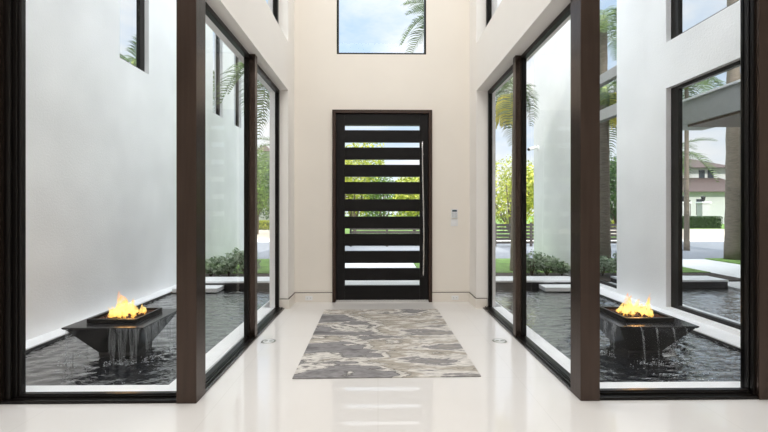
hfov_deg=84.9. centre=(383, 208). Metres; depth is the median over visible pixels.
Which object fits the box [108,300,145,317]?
flame
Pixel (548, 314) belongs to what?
pool water
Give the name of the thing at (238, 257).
shrub
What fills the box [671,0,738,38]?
window
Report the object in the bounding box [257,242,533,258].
road
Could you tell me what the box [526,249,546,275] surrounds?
shrub
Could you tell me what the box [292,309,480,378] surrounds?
rug
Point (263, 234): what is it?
driveway
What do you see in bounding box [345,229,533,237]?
verge
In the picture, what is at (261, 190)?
tree
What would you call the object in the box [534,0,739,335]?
wall
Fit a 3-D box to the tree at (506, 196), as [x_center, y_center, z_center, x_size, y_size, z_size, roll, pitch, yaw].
[6.585,-0.614,20.807,3.404,4.201,4.369,0,0,-1]
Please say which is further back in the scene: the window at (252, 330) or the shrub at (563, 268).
the shrub at (563, 268)
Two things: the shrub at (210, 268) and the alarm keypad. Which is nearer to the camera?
the alarm keypad
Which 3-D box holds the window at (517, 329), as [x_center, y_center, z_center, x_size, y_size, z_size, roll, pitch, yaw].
[1.530,-0.138,4.741,0.135,3.175,2.803,0,0,-1]
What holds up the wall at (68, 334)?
attached to the pool coping at (223, 347)
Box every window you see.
[1,0,175,403]
[120,0,144,71]
[205,1,283,392]
[213,32,219,115]
[234,54,238,126]
[273,0,278,23]
[337,0,425,54]
[483,2,570,390]
[486,0,491,25]
[600,0,616,288]
[600,0,757,399]
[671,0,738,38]
[671,60,739,329]
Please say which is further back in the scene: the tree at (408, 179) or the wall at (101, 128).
the tree at (408, 179)
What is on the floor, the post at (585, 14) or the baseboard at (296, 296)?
the post at (585, 14)
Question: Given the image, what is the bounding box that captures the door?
[332,110,431,302]
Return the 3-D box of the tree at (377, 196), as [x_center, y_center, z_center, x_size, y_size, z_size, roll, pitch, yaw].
[-0.310,-0.684,28.962,3.078,4.328,2.719,0,0,18]
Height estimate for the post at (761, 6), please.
6.175 m
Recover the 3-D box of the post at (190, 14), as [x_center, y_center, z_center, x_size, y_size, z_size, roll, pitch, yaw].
[-1.473,-1.637,3.211,0.148,6.175,0.170,0,0,-1]
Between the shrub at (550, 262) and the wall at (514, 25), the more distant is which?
the shrub at (550, 262)
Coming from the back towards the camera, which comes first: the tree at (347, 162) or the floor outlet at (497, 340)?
the tree at (347, 162)
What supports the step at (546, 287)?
on the pool water at (548, 314)
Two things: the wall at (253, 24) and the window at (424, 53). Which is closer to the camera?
the wall at (253, 24)
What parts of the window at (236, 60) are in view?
glass pane, frame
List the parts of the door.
pull handle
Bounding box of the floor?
[0,301,767,431]
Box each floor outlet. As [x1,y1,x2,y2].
[261,339,275,343]
[492,338,506,342]
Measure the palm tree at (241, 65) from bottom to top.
5.248 m
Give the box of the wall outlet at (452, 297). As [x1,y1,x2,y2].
[451,296,458,299]
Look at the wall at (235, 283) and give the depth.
7.79 m
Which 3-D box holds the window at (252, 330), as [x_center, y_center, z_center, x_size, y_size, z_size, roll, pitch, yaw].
[-1.490,-0.138,4.698,0.135,3.175,2.803,0,0,-1]
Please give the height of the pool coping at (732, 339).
0.200 m
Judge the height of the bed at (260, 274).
0.320 m
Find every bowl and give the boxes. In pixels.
[61,307,175,354]
[600,306,698,352]
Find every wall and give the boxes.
[26,0,243,340]
[26,292,171,352]
[205,0,293,298]
[205,277,269,289]
[294,0,469,291]
[470,0,570,305]
[496,276,570,288]
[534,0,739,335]
[600,295,739,350]
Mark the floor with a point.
(514, 392)
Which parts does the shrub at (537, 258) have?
stem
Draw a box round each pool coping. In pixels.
[26,285,273,391]
[491,287,739,389]
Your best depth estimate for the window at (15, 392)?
3.17 m
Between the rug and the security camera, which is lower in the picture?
the rug
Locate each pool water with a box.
[26,289,269,385]
[496,289,739,381]
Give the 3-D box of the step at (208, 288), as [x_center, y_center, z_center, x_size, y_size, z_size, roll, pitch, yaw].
[-3.349,1.442,7.587,0.800,0.073,0.329,0,0,-1]
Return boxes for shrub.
[205,256,225,276]
[212,253,235,275]
[228,247,260,276]
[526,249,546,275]
[531,255,563,275]
[551,260,570,275]
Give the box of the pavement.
[257,240,533,241]
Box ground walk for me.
[345,263,418,284]
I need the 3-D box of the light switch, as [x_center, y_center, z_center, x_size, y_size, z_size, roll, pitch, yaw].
[1.103,0.211,6.580,0.112,0.114,0.012,0,0,-1]
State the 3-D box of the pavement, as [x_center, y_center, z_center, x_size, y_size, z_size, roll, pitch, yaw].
[-0.272,1.590,19.048,160.000,0.320,1.100,0,0,-1]
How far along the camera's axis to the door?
6.56 m
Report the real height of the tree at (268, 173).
4.615 m
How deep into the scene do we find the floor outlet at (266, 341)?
4.59 m
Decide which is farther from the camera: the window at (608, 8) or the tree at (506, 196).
the tree at (506, 196)
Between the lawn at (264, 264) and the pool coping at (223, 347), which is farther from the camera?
the lawn at (264, 264)
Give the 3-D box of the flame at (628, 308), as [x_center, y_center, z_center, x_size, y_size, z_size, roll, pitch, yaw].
[2.703,1.016,4.517,0.365,0.243,0.276,0,0,9]
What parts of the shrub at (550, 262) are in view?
stem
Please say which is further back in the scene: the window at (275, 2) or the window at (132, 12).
the window at (132, 12)
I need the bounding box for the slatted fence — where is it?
[350,223,533,246]
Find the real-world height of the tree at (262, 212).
5.578 m
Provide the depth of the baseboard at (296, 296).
6.54 m
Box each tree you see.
[214,61,269,135]
[257,136,269,178]
[257,145,269,233]
[257,153,269,219]
[263,170,269,211]
[345,143,384,233]
[363,177,396,215]
[392,177,418,233]
[400,0,423,52]
[496,76,539,270]
[496,154,533,237]
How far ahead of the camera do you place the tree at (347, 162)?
22.41 m
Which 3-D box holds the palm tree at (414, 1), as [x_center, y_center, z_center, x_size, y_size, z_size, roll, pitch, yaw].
[1.732,-2.226,12.117,2.652,7.392,2.678,0,0,20]
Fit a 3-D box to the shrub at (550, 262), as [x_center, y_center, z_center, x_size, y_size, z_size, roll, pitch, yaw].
[3.493,1.204,8.991,0.550,0.479,0.602,0,0,-21]
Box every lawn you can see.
[207,259,269,273]
[414,258,552,272]
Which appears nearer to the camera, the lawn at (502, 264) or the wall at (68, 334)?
the wall at (68, 334)
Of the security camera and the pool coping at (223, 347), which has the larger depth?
the security camera
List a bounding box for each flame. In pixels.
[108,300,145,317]
[616,298,652,316]
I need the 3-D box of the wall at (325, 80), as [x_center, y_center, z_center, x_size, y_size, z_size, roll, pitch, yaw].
[-0.023,-1.300,6.720,3.347,7.500,0.300,0,0,-1]
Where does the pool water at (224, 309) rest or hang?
in the pool coping at (223, 347)
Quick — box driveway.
[257,230,269,239]
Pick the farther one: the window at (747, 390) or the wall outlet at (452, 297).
the wall outlet at (452, 297)
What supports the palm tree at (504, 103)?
on the lawn at (502, 264)
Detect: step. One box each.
[172,285,223,292]
[539,284,570,291]
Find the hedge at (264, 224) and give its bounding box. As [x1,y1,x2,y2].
[259,220,269,229]
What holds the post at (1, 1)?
on the floor
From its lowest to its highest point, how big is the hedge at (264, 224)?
0.703 m
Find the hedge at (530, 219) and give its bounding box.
[496,216,533,226]
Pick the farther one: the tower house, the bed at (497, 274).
the tower house
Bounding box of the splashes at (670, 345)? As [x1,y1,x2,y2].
[603,345,717,381]
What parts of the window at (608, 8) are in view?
frame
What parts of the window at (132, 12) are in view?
glass pane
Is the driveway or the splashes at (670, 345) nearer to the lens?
the splashes at (670, 345)
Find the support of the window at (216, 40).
in the wall at (101, 128)
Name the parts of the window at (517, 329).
frame, track rail, frame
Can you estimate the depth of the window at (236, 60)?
11.78 m
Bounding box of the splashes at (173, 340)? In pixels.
[57,340,173,383]
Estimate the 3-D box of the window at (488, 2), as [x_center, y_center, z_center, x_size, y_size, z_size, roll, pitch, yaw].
[1.543,-3.285,4.808,0.070,1.730,2.670,0,0,-1]
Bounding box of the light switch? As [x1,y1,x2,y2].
[451,219,457,225]
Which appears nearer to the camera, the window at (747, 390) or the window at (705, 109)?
the window at (747, 390)
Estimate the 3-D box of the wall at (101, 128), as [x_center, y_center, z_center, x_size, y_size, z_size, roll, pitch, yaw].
[-4.133,-1.950,7.892,0.300,7.200,9.100,0,0,-1]
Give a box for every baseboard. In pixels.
[279,292,331,308]
[432,292,486,307]
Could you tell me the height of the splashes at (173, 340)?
0.059 m
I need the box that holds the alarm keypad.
[451,209,457,217]
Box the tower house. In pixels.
[257,144,269,220]
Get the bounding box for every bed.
[205,273,269,276]
[496,273,570,276]
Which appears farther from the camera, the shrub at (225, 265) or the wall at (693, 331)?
the shrub at (225, 265)
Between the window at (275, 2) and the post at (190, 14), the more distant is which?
the window at (275, 2)
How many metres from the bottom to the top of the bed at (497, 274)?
0.320 m
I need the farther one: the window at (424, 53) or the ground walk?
the ground walk
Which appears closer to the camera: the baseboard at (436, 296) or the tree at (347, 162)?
the baseboard at (436, 296)
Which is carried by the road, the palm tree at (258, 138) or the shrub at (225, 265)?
the palm tree at (258, 138)
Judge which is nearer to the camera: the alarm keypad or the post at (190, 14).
the post at (190, 14)
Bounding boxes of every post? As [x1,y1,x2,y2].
[0,0,3,403]
[176,0,204,403]
[571,0,599,400]
[740,0,767,399]
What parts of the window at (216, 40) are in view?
glass pane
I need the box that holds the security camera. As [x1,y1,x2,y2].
[527,146,538,150]
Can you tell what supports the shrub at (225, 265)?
on the bed at (260, 274)
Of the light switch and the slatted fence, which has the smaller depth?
the light switch
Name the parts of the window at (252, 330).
frame, track rail, frame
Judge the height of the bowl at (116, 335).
0.496 m
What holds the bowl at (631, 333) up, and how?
in the pool water at (548, 314)

